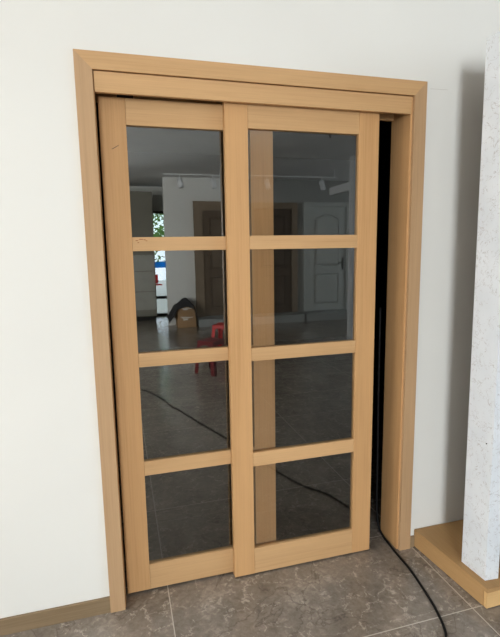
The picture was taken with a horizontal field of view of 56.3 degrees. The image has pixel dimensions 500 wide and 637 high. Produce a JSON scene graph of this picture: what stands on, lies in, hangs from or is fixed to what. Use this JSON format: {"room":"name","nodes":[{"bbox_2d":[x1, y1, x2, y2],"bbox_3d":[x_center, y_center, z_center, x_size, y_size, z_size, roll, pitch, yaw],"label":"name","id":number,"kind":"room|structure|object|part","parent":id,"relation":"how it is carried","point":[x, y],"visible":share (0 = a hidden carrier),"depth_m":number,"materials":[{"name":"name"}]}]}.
{"room":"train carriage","nodes":[
{"label":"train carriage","id":0,"kind":"room"},
{"bbox_2d":[99,150,355,352],"bbox_3d":[-1.080,-0.974,7.023,6.600,2.880,0.100,-3,9,-16],"label":"wall","id":1,"kind":"structure","parent":0,"point":[181,295],"depth_m":7.19,"materials":[{"name":"paint"}]},
{"bbox_2d":[95,93,391,159],"bbox_3d":[-0.415,-2.098,4.393,6.600,0.100,5.160,-3,9,-16],"label":"ceiling","id":2,"kind":"structure","parent":0,"point":[139,139],"depth_m":6.17,"materials":[{"name":"paint"}]},
{"bbox_2d":[0,0,499,618],"bbox_3d":[-0.004,-0.238,1.998,13.700,2.880,0.140,-3,9,-16],"label":"wall","id":3,"kind":"structure","parent":0,"point":[53,551],"depth_m":1.83,"materials":[{"name":"white paint"}]},
{"bbox_2d":[0,596,110,635],"bbox_3d":[-3.472,1.367,1.157,6.000,0.068,0.012,-3,9,-16],"label":"baseboard","id":4,"kind":"structure","parent":3,"relation":"attached to","point":[75,611],"depth_m":1.90,"materials":[{"name":"laminate"}]},
{"bbox_2d":[97,95,275,593],"bbox_3d":[-0.226,0.148,2.001,0.690,2.102,0.030,-3,9,-16],"label":"sliding door","id":5,"kind":"structure","parent":3,"relation":"in","point":[120,112],"depth_m":1.97,"materials":[{"name":"brown wood"}]},
{"bbox_3d":[-0.234,-0.310,1.933,0.491,0.055,0.028,-3,9,-16],"label":"rail","id":6,"kind":"part","parent":5,"relation":"part of","materials":[{"name":"brown wood"}]},
{"bbox_3d":[-0.242,-0.805,1.858,0.491,0.097,0.028,-3,9,-16],"label":"rail","id":7,"kind":"part","parent":5,"relation":"part of","materials":[{"name":"brown wood"}]},
{"bbox_3d":[-0.226,0.158,2.003,0.491,0.058,0.028,-3,9,-16],"label":"rail","id":8,"kind":"part","parent":5,"relation":"part of","materials":[{"name":"brown wood"}]},
{"bbox_3d":[-0.218,0.627,2.073,0.491,0.063,0.028,-3,9,-16],"label":"rail","id":9,"kind":"part","parent":5,"relation":"part of","materials":[{"name":"brown wood"}]},
{"bbox_3d":[-0.210,1.129,2.148,0.491,0.118,0.028,-3,9,-16],"label":"rail","id":10,"kind":"part","parent":5,"relation":"part of","materials":[{"name":"brown wood"}]},
{"bbox_2d":[73,49,427,612],"bbox_3d":[0.069,0.094,2.063,1.440,2.200,0.163,-3,9,-16],"label":"door frame","id":11,"kind":"structure","parent":3,"relation":"attached to","point":[401,102],"depth_m":1.92,"materials":[{"name":"brown wood"}]},
{"bbox_3d":[-0.576,0.142,1.814,0.060,2.200,0.027,-3,9,-16],"label":"casing","id":12,"kind":"part","parent":11,"relation":"part of","materials":[{"name":"brown wood"}]},
{"bbox_3d":[0.070,-0.954,1.840,1.440,0.060,0.027,-3,9,-16],"label":"casing","id":13,"kind":"part","parent":11,"relation":"part of","materials":[{"name":"brown wood"}]},
{"bbox_3d":[0.752,0.065,2.183,0.060,2.200,0.027,-3,9,-16],"label":"casing","id":14,"kind":"part","parent":11,"relation":"part of","materials":[{"name":"brown wood"}]},
{"bbox_2d":[222,102,379,576],"bbox_3d":[0.242,0.127,2.094,0.690,2.104,0.030,-3,9,-16],"label":"sliding door","id":15,"kind":"structure","parent":3,"relation":"in","point":[238,118],"depth_m":2.07,"materials":[{"name":"brown wood"}]},
{"bbox_3d":[0.226,-0.841,1.949,0.497,0.121,0.028,-3,9,-16],"label":"rail","id":16,"kind":"part","parent":15,"relation":"part of","materials":[{"name":"brown wood"}]},
{"bbox_3d":[0.234,-0.332,2.025,0.497,0.057,0.028,-3,9,-16],"label":"rail","id":17,"kind":"part","parent":15,"relation":"part of","materials":[{"name":"brown wood"}]},
{"bbox_3d":[0.242,0.141,2.096,0.497,0.057,0.028,-3,9,-16],"label":"rail","id":18,"kind":"part","parent":15,"relation":"part of","materials":[{"name":"brown wood"}]},
{"bbox_3d":[0.258,1.106,2.241,0.497,0.124,0.028,-3,9,-16],"label":"rail","id":19,"kind":"part","parent":15,"relation":"part of","materials":[{"name":"brown wood"}]},
{"bbox_3d":[0.250,0.616,2.167,0.497,0.063,0.028,-3,9,-16],"label":"rail","id":20,"kind":"part","parent":15,"relation":"part of","materials":[{"name":"brown wood"}]},
{"bbox_2d":[410,535,414,547],"bbox_3d":[0.812,1.122,2.350,0.028,0.058,0.010,-3,9,-16],"label":"baseboard","id":21,"kind":"structure","parent":3,"relation":"attached to","point":[412,537],"depth_m":2.35,"materials":[{"name":"laminate"}]},
{"bbox_2d":[0,336,499,636],"bbox_3d":[0.550,1.504,0.366,13.700,0.100,14.150,-3,9,-16],"label":"floor","id":22,"kind":"structure","parent":0,"point":[185,408],"depth_m":2.48,"materials":[{"name":"tile"}]},
{"bbox_2d":[376,307,447,636],"bbox_3d":[0.535,0.853,0.326,0.303,1.201,4.217,0,9,7],"label":"power cable","id":23,"kind":"object","parent":22,"relation":"on","point":[379,339],"visible":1,"depth_m":2.35,"materials":[{"name":"black rubber"}]},
{"bbox_2d":[414,520,499,608],"bbox_3d":[1.479,1.101,2.303,1.232,0.092,0.449,-3,9,-16],"label":"plinth","id":24,"kind":"object","parent":22,"relation":"on","point":[440,543],"visible":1,"depth_m":2.16,"materials":[{"name":"brown wood"}]},
{"bbox_2d":[461,31,499,580],"bbox_3d":[1.434,-0.024,2.142,1.120,2.180,0.405,-3,9,-16],"label":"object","id":25,"kind":"object","parent":24,"relation":"on","point":[481,521],"visible":1,"depth_m":1.89,"materials":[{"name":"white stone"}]},
{"bbox_2d":[374,154,390,339],"bbox_3d":[2.749,-0.799,5.436,0.100,2.880,5.060,-3,9,-16],"label":"wall","id":26,"kind":"structure","parent":0,"point":[383,199],"depth_m":7.46,"materials":[{"name":"paint"}]}
]}

